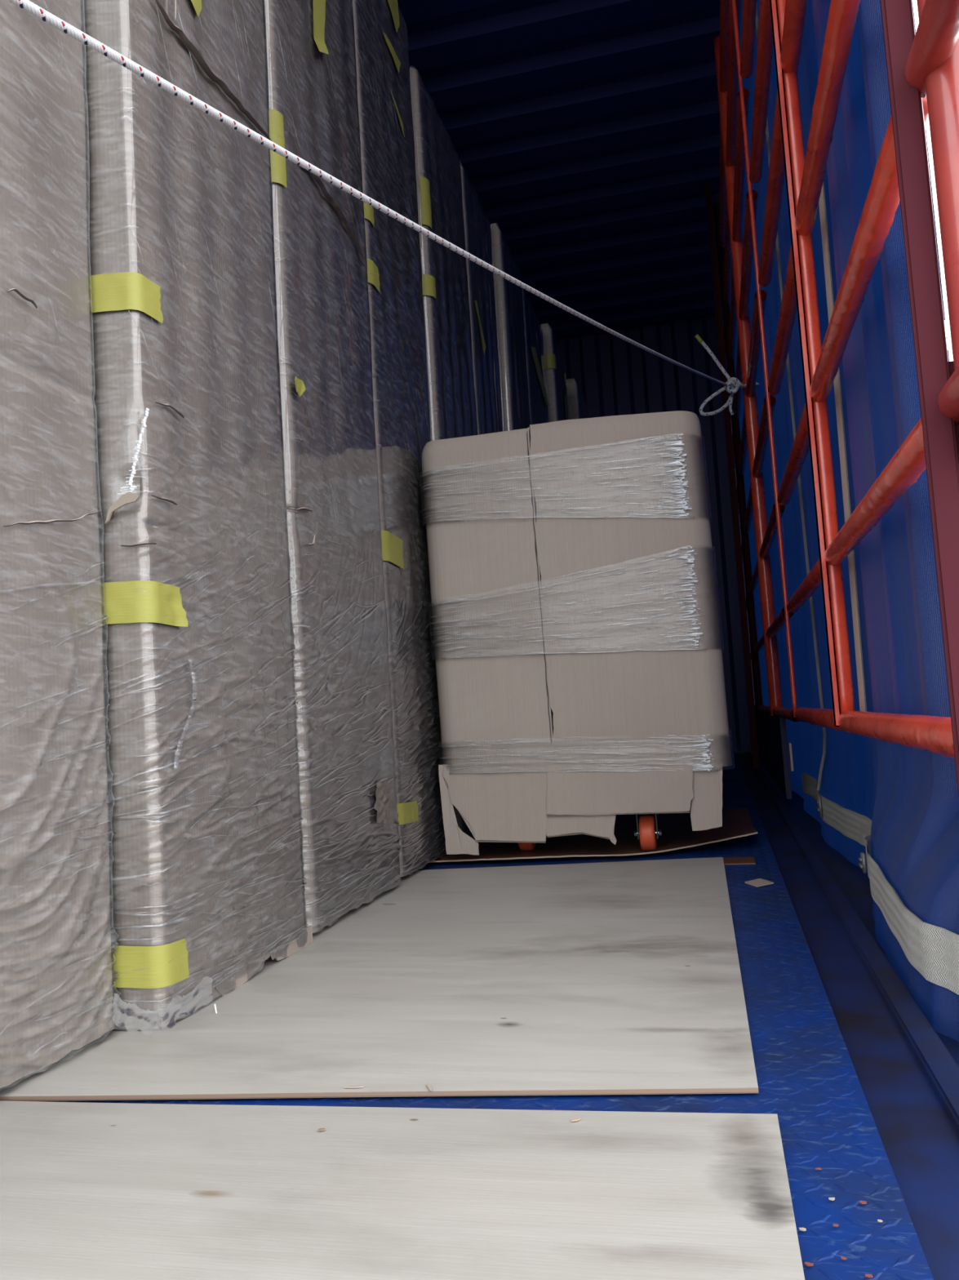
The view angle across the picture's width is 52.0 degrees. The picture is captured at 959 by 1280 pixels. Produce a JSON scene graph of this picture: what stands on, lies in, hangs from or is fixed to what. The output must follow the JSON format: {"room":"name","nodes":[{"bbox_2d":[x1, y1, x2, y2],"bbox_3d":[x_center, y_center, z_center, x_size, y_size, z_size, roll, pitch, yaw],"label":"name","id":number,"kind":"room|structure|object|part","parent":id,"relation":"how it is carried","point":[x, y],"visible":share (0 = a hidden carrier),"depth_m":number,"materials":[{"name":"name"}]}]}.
{"room":"cargo space","nodes":[
{"label":"cargo space","id":0,"kind":"room"},
{"bbox_2d":[43,751,933,1279],"bbox_3d":[-0.069,0.695,3.606,2.107,0.061,8.150,-5,-5,13],"label":"floor","id":1,"kind":"structure","parent":0,"point":[806,1076],"depth_m":0.96,"materials":[{"name":"blue paint"}]},
{"bbox_2d":[0,857,758,1101],"bbox_3d":[-0.288,0.529,1.744,1.460,0.006,1.593,-5,-5,13],"label":"plywood sheet","id":2,"kind":"object","parent":1,"relation":"on","point":[620,977],"visible":0.62,"depth_m":1.27,"materials":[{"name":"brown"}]},
{"bbox_2d":[84,0,313,1036],"bbox_3d":[-0.894,-0.649,1.603,1.016,2.437,0.614,-5,-5,13],"label":"wrapped package","id":3,"kind":"object","parent":2,"relation":"on","point":[208,875],"visible":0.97,"depth_m":1.42,"materials":[{"name":"grey plastic"}]},
{"bbox_2d":[264,0,402,933],"bbox_3d":[-0.774,-0.624,2.180,1.002,2.412,0.522,-5,-5,13],"label":"wrapped package","id":4,"kind":"object","parent":2,"relation":"on","point":[351,846],"visible":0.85,"depth_m":2.00,"materials":[{"name":"grey plastic"}]},
{"bbox_2d":[344,1085,364,1088],"bbox_3d":[-0.128,0.458,1.007,0.020,0.001,0.004,-4,-4,5],"label":"chip","id":5,"kind":"object","parent":2,"relation":"on","point":[346,1086],"visible":1,"depth_m":1.01,"materials":[{"name":"beige wood"}]},
{"bbox_2d":[352,0,448,876],"bbox_3d":[-0.668,-0.622,2.716,0.992,2.478,0.516,-5,-5,13],"label":"wrapped package","id":6,"kind":"object","parent":2,"relation":"on","point":[402,413],"visible":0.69,"depth_m":2.54,"materials":[{"name":"grey plastic"}]},
{"bbox_2d":[426,1082,431,1090],"bbox_3d":[-0.050,0.452,0.995,0.004,0.001,0.022,-2,-5,-14],"label":"chip","id":7,"kind":"object","parent":2,"relation":"on","point":[428,1085],"visible":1,"depth_m":0.99,"materials":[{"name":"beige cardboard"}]},
{"bbox_2d":[0,1100,804,1279],"bbox_3d":[-0.592,0.446,0.431,1.484,0.007,1.274,-5,-5,13],"label":"plywood sheet","id":8,"kind":"object","parent":1,"relation":"on","point":[89,1191],"visible":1,"depth_m":0.78,"materials":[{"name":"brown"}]},
{"bbox_2d":[0,0,121,1088],"bbox_3d":[-1.100,-0.691,1.046,0.994,2.412,0.858,-5,-5,13],"label":"wrapped package","id":9,"kind":"object","parent":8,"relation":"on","point":[57,800],"visible":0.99,"depth_m":1.19,"materials":[{"name":"grey plastic"}]},
{"bbox_2d":[571,1117,580,1121],"bbox_3d":[0.087,0.435,0.893,0.009,0.001,0.004,-2,-5,-22],"label":"chip","id":10,"kind":"object","parent":8,"relation":"on","point":[576,1118],"visible":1,"depth_m":0.89,"materials":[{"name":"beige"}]},
{"bbox_2d":[460,160,503,435],"bbox_3d":[-0.406,-0.511,3.803,0.990,2.392,0.488,-5,-5,13],"label":"wrapped package","id":11,"kind":"object","parent":1,"relation":"on","point":[477,225],"visible":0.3,"depth_m":3.69,"materials":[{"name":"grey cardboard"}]},
{"bbox_2d":[491,222,530,431],"bbox_3d":[-0.263,-0.487,4.293,0.990,2.402,0.468,-5,-5,13],"label":"wrapped package","id":12,"kind":"object","parent":1,"relation":"on","point":[509,303],"visible":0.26,"depth_m":4.08,"materials":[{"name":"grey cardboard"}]},
{"bbox_2d":[522,288,549,424],"bbox_3d":[-0.138,-0.439,4.826,0.991,2.372,0.566,-5,-5,13],"label":"wrapped package","id":13,"kind":"object","parent":1,"relation":"on","point":[534,333],"visible":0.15,"depth_m":4.71,"materials":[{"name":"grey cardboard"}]},
{"bbox_2d":[541,323,568,422],"bbox_3d":[0.026,-0.425,5.390,0.990,2.412,0.441,-5,-5,13],"label":"wrapped package","id":14,"kind":"object","parent":1,"relation":"on","point":[553,355],"visible":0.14,"depth_m":5.17,"materials":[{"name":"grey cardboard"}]},
{"bbox_2d":[565,377,588,419],"bbox_3d":[0.268,-0.378,6.399,0.990,2.443,0.516,-5,-5,13],"label":"wrapped package","id":15,"kind":"object","parent":1,"relation":"on","point":[576,402],"visible":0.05,"depth_m":6.14,"materials":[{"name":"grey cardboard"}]},
{"bbox_2d":[428,808,757,862],"bbox_3d":[0.368,0.560,2.945,0.871,0.039,1.046,-5,-5,13],"label":"sheet","id":16,"kind":"object","parent":1,"relation":"on","point":[677,833],"visible":0.61,"depth_m":2.68,"materials":[{"name":"beige"}]},
{"bbox_2d":[409,66,478,837],"bbox_3d":[-0.529,-0.534,3.276,0.993,2.372,0.550,-5,-5,13],"label":"wrapped package","id":17,"kind":"object","parent":16,"relation":"on","point":[451,389],"visible":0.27,"depth_m":3.11,"materials":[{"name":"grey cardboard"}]},
{"bbox_2d":[418,410,734,855],"bbox_3d":[0.304,0.010,2.804,0.765,1.111,0.723,-5,-5,13],"label":"wrapped package","id":18,"kind":"object","parent":16,"relation":"on","point":[575,633],"visible":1,"depth_m":2.47,"materials":[{"name":"cardboard"}]},
{"bbox_2d":[723,857,755,865],"bbox_3d":[0.570,0.524,2.329,0.158,0.004,0.090,-5,-5,13],"label":"hardboard offcut","id":19,"kind":"object","parent":1,"relation":"on","point":[730,860],"visible":0.43,"depth_m":2.31,"materials":[{"name":"brown wood"}]},
{"bbox_2d":[744,878,773,887],"bbox_3d":[0.575,0.500,2.026,0.046,0.003,0.072,-2,-5,-13],"label":"scrap","id":20,"kind":"object","parent":1,"relation":"on","point":[757,882],"visible":1,"depth_m":2.02,"materials":[{"name":"beige cardboard"}]},
{"bbox_2d":[799,1227,806,1231],"bbox_3d":[0.230,0.419,0.700,0.005,0.001,0.003,-5,-5,13],"label":"flake","id":21,"kind":"object","parent":1,"relation":"on","point":[800,1228],"visible":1,"depth_m":0.70,"materials":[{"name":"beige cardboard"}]},
{"bbox_2d":[804,1262,813,1266],"bbox_3d":[0.220,0.417,0.656,0.006,0.001,0.003,-6,-5,30],"label":"flake","id":22,"kind":"object","parent":1,"relation":"on","point":[806,1264],"visible":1,"depth_m":0.66,"materials":[{"name":"red"}]},
{"bbox_2d":[859,1200,866,1204],"bbox_3d":[0.285,0.418,0.732,0.005,0.001,0.004,-5,-5,13],"label":"flake","id":23,"kind":"object","parent":1,"relation":"on","point":[860,1202],"visible":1,"depth_m":0.73,"materials":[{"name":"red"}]},
{"bbox_2d":[865,1274,872,1277],"bbox_3d":[0.253,0.413,0.640,0.005,0.001,0.003,-5,-5,13],"label":"flake","id":24,"kind":"object","parent":1,"relation":"on","point":[866,1275],"visible":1,"depth_m":0.64,"materials":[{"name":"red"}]},
{"bbox_2d":[397,0,719,337],"bbox_3d":[-0.076,-2.665,3.971,2.450,0.045,8.050,-5,-5,13],"label":"ceiling","id":25,"kind":"structure","parent":0,"point":[588,131],"depth_m":5.09,"materials":[{"name":"blue"}]},
{"bbox_2d":[760,173,791,377],"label":"curtain","id":26,"kind":"object","parent":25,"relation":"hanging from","point":[773,303],"depth_m":3.08,"materials":[{"name":"blue fabric"}]},
{"bbox_2d":[769,309,805,491],"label":"curtain","id":27,"kind":"object","parent":25,"relation":"hanging from","point":[782,424],"depth_m":3.04,"materials":[{"name":"blue fabric"}]},
{"bbox_2d":[755,6,826,791],"bbox_3d":[0.882,-1.111,2.912,0.036,3.090,0.030,-5,-5,13],"label":"strap","id":28,"kind":"object","parent":27,"relation":"attached to","point":[757,15],"visible":0.57,"depth_m":2.85,"materials":[{"name":"grey"}]},
{"bbox_2d":[818,182,866,711],"bbox_3d":[0.722,-0.415,1.967,0.013,1.200,0.046,-4,-4,8],"label":"strap","id":29,"kind":"object","parent":27,"relation":"attached to","point":[857,637],"visible":0.69,"depth_m":1.96,"materials":[{"name":"grey"}]},
{"bbox_2d":[781,447,819,601],"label":"curtain","id":30,"kind":"object","parent":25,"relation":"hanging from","point":[794,557],"depth_m":3.01,"materials":[{"name":"blue fabric"}]},
{"bbox_2d":[789,584,832,709],"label":"curtain","id":31,"kind":"object","parent":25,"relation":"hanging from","point":[807,695],"depth_m":2.99,"materials":[{"name":"blue fabric"}]},
{"bbox_2d":[797,0,831,157],"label":"curtain","id":32,"kind":"object","parent":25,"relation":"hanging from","point":[816,15],"depth_m":2.14,"materials":[{"name":"blue fabric"}]},
{"bbox_2d":[823,0,891,304],"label":"curtain","id":33,"kind":"object","parent":25,"relation":"hanging from","point":[864,114],"depth_m":1.60,"materials":[{"name":"blue fabric"}]},
{"bbox_2d":[785,719,958,934],"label":"curtain","id":34,"kind":"object","parent":25,"relation":"hanging from","point":[904,800],"depth_m":1.57,"materials":[{"name":"blue fabric"}]},
{"bbox_2d":[801,772,958,995],"bbox_3d":[0.873,0.436,2.272,0.154,0.082,2.630,-5,-5,13],"label":"strap","id":35,"kind":"object","parent":34,"relation":"attached to","point":[933,951],"visible":0.88,"depth_m":1.33,"materials":[{"name":"grey fabric"}]},
{"bbox_2d":[839,201,920,513],"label":"curtain","id":36,"kind":"object","parent":25,"relation":"hanging from","point":[881,402],"depth_m":1.57,"materials":[{"name":"blue fabric"}]},
{"bbox_2d":[853,468,951,717],"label":"curtain","id":37,"kind":"object","parent":25,"relation":"hanging from","point":[902,642],"depth_m":1.55,"materials":[{"name":"blue fabric"}]},
{"bbox_2d":[872,900,958,1042],"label":"curtain","id":38,"kind":"object","parent":25,"relation":"hanging from","point":[940,1005],"depth_m":1.23,"materials":[{"name":"blue fabric"}]},
{"bbox_2d":[555,313,755,754],"bbox_3d":[1.037,-0.754,7.647,2.630,3.430,0.035,-5,-5,13],"label":"wall","id":39,"kind":"structure","parent":0,"point":[614,375],"depth_m":7.59,"materials":[{"name":"blue"}]},
{"bbox_2d":[736,752,958,1279],"bbox_3d":[0.988,0.616,3.356,0.071,0.048,8.150,-5,-5,13],"label":"trim","id":40,"kind":"structure","parent":39,"relation":"attached to","point":[920,1140],"depth_m":1.02,"materials":[{"name":"blue paint"}]},
{"bbox_2d":[704,182,759,769],"bbox_3d":[1.423,-1.035,5.470,0.100,3.486,0.056,-5,-5,13],"label":"post","id":41,"kind":"object","parent":40,"relation":"on","point":[731,462],"visible":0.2,"depth_m":5.48,"materials":[{"name":"red metal"}]},
{"bbox_2d":[745,751,958,1132],"bbox_3d":[1.139,0.599,3.321,0.242,0.058,8.150,-5,-5,13],"label":"trim","id":42,"kind":"structure","parent":39,"relation":"attached to","point":[845,885],"depth_m":1.57,"materials":[{"name":"blue paint"}]},
{"bbox_2d":[755,710,793,799],"bbox_3d":[1.497,0.531,5.152,0.026,0.310,4.037,-5,-5,13],"label":"board","id":43,"kind":"object","parent":42,"relation":"on","point":[771,735],"visible":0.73,"depth_m":4.13,"materials":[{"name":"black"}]},
{"bbox_2d":[713,0,799,722],"bbox_3d":[1.367,-1.115,5.124,0.060,3.002,3.950,-5,-5,13],"label":"rack","id":44,"kind":"object","parent":43,"relation":"on","point":[734,253],"visible":0.8,"depth_m":4.18,"materials":[{"name":"red metal"}]},
{"bbox_2d":[8,0,759,416],"bbox_3d":[0.162,-0.948,2.482,0.223,0.870,4.115,-6,-5,28],"label":"rope","id":45,"kind":"object","parent":44,"relation":"attached to","point":[29,6],"visible":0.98,"depth_m":1.49,"materials":[{"name":"white fabric"}]},
{"bbox_3d":[1.414,-2.338,5.731,0.035,0.035,2.900,-5,-5,13],"label":"rail","id":46,"kind":"part","parent":44,"relation":"part of","materials":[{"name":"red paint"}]},
{"bbox_3d":[0.953,-2.451,3.813,0.040,0.043,1.050,-5,-5,13],"label":"rail","id":47,"kind":"part","parent":44,"relation":"part of","materials":[{"name":"red metal"}]},
{"bbox_3d":[1.435,-2.000,5.704,0.035,0.035,2.900,-5,-5,13],"label":"rail","id":48,"kind":"part","parent":44,"relation":"part of","materials":[{"name":"red metal"}]},
{"bbox_3d":[1.456,-1.661,5.678,0.035,0.035,2.900,-5,-5,13],"label":"rail","id":49,"kind":"part","parent":44,"relation":"part of","materials":[{"name":"red metal"}]},
{"bbox_3d":[0.974,-2.112,3.787,0.040,0.043,1.050,-5,-5,13],"label":"rail","id":50,"kind":"part","parent":44,"relation":"part of","materials":[{"name":"red metal"}]},
{"bbox_3d":[1.477,-1.313,5.651,0.035,0.035,2.900,-5,-5,13],"label":"rail","id":51,"kind":"part","parent":44,"relation":"part of","materials":[{"name":"red metal"}]},
{"bbox_3d":[1.507,-1.080,5.733,0.043,2.995,0.043,-5,-5,13],"label":"post","id":52,"kind":"part","parent":44,"relation":"part of","materials":[{"name":"red metal"}]},
{"bbox_3d":[0.995,-1.774,3.761,0.040,0.042,1.050,-5,-5,13],"label":"rail","id":53,"kind":"part","parent":44,"relation":"part of","materials":[{"name":"red metal"}]},
{"bbox_3d":[1.498,-0.975,5.625,0.035,0.035,2.900,-5,-5,13],"label":"rail","id":54,"kind":"part","parent":44,"relation":"part of","materials":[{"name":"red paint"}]},
{"bbox_3d":[1.520,-0.626,5.598,0.035,0.035,2.900,-5,-5,13],"label":"rail","id":55,"kind":"part","parent":44,"relation":"part of","materials":[{"name":"red metal"}]},
{"bbox_3d":[1.016,-1.427,3.734,0.040,0.042,1.050,-5,-5,13],"label":"rail","id":56,"kind":"part","parent":44,"relation":"part of","materials":[{"name":"red metal"}]},
{"bbox_3d":[1.541,-0.278,5.571,0.035,0.035,2.900,-5,-5,13],"label":"rail","id":57,"kind":"part","parent":44,"relation":"part of","materials":[{"name":"red metal"}]},
{"bbox_3d":[1.037,-1.088,3.708,0.040,0.043,1.050,-5,-5,13],"label":"rail","id":58,"kind":"part","parent":44,"relation":"part of","materials":[{"name":"red paint"}]},
{"bbox_3d":[1.562,0.055,5.546,0.035,0.035,2.900,-5,-5,13],"label":"rail","id":59,"kind":"part","parent":44,"relation":"part of","materials":[{"name":"red metal"}]},
{"bbox_3d":[1.582,0.384,5.520,0.035,0.035,2.900,-5,-5,13],"label":"rail","id":60,"kind":"part","parent":44,"relation":"part of","materials":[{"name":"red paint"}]},
{"bbox_3d":[1.058,-0.739,3.681,0.041,0.044,1.050,-5,-5,13],"label":"rail","id":61,"kind":"part","parent":44,"relation":"part of","materials":[{"name":"red metal"}]},
{"bbox_3d":[1.080,-0.391,3.654,0.041,0.043,1.050,-5,-5,13],"label":"rail","id":62,"kind":"part","parent":44,"relation":"part of","materials":[{"name":"red metal"}]},
{"bbox_3d":[1.101,-0.058,3.629,0.040,0.043,1.050,-5,-5,13],"label":"rail","id":63,"kind":"part","parent":44,"relation":"part of","materials":[{"name":"red metal"}]},
{"bbox_3d":[1.121,0.270,3.603,0.041,0.042,1.050,-5,-5,13],"label":"rail","id":64,"kind":"part","parent":44,"relation":"part of","materials":[{"name":"red metal"}]},
{"bbox_3d":[1.020,0.383,3.226,0.007,0.090,0.060,-5,-5,13],"label":"label plate","id":65,"kind":"part","parent":43,"relation":"part of","materials":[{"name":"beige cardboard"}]},
{"bbox_2d":[731,0,958,798],"bbox_3d":[0.592,-1.191,1.712,0.112,3.280,2.957,-5,-5,14],"label":"rack","id":66,"kind":"object","parent":42,"relation":"on","point":[922,67],"visible":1,"depth_m":1.38,"materials":[{"name":"red metal"}]},
{"bbox_3d":[0.736,-1.849,2.654,0.041,0.042,1.030,-5,-5,13],"label":"rail","id":67,"kind":"part","parent":66,"relation":"part of","materials":[{"name":"red metal"}]},
{"bbox_3d":[0.757,-1.500,2.627,0.041,0.043,1.030,-5,-5,13],"label":"rail","id":68,"kind":"part","parent":66,"relation":"part of","materials":[{"name":"red metal"}]},
{"bbox_3d":[0.778,-1.162,2.600,0.041,0.043,1.030,-5,-5,13],"label":"rail","id":69,"kind":"part","parent":66,"relation":"part of","materials":[{"name":"red metal"}]},
{"bbox_3d":[0.799,-0.813,2.574,0.041,0.044,1.030,-5,-5,13],"label":"rail","id":70,"kind":"part","parent":66,"relation":"part of","materials":[{"name":"red metal"}]},
{"bbox_3d":[0.534,-1.226,1.586,0.041,0.042,1.060,-5,-5,13],"label":"rail","id":71,"kind":"part","parent":66,"relation":"part of","materials":[{"name":"red metal"}]},
{"bbox_3d":[0.821,-0.465,2.547,0.041,0.044,1.030,-5,-5,13],"label":"rail","id":72,"kind":"part","parent":66,"relation":"part of","materials":[{"name":"red metal"}]},
{"bbox_3d":[0.842,-0.132,2.521,0.041,0.043,1.030,-5,-5,13],"label":"rail","id":73,"kind":"part","parent":66,"relation":"part of","materials":[{"name":"red metal"}]},
{"bbox_3d":[0.638,-1.319,2.072,0.037,2.975,0.037,-5,-5,13],"label":"post","id":74,"kind":"part","parent":66,"relation":"part of","materials":[{"name":"red metal"}]},
{"bbox_3d":[0.862,0.196,2.495,0.045,0.046,1.030,-5,-5,13],"label":"rail","id":75,"kind":"part","parent":66,"relation":"part of","materials":[{"name":"red metal"}]},
{"bbox_3d":[0.555,-0.877,1.559,0.042,0.042,1.060,-5,-5,13],"label":"rail","id":76,"kind":"part","parent":66,"relation":"part of","materials":[{"name":"red metal"}]},
{"bbox_3d":[0.577,-0.529,1.533,0.042,0.042,1.060,-5,-5,13],"label":"rail","id":77,"kind":"part","parent":66,"relation":"part of","materials":[{"name":"red metal"}]},
{"bbox_3d":[0.598,-0.195,1.507,0.041,0.043,1.060,-5,-5,13],"label":"rail","id":78,"kind":"part","parent":66,"relation":"part of","materials":[{"name":"red metal"}]},
{"bbox_3d":[0.618,0.133,1.481,0.046,0.046,1.060,-5,-5,13],"label":"rail","id":79,"kind":"part","parent":66,"relation":"part of","materials":[{"name":"red metal"}]},
{"bbox_3d":[0.395,-1.229,1.053,0.024,3.280,0.024,-5,-5,13],"label":"post","id":80,"kind":"part","parent":66,"relation":"part of","materials":[{"name":"red metal"}]},
{"bbox_3d":[0.355,-0.586,0.611,0.041,0.043,0.780,-5,-5,13],"label":"rail","id":81,"kind":"part","parent":66,"relation":"part of","materials":[{"name":"red metal"}]},
{"bbox_3d":[0.396,-1.523,1.030,0.044,2.700,0.044,-5,-5,13],"label":"post","id":82,"kind":"part","parent":66,"relation":"part of","materials":[{"name":"red metal"}]},
{"bbox_3d":[0.375,-0.253,0.585,0.041,0.041,0.780,-5,-5,13],"label":"rail","id":83,"kind":"part","parent":66,"relation":"part of","materials":[{"name":"red metal"}]},
{"bbox_3d":[0.512,0.022,0.938,0.095,0.598,0.008,-5,-5,13],"label":"gusset plate","id":84,"kind":"part","parent":66,"relation":"part of","materials":[{"name":"red paint"}]}
]}

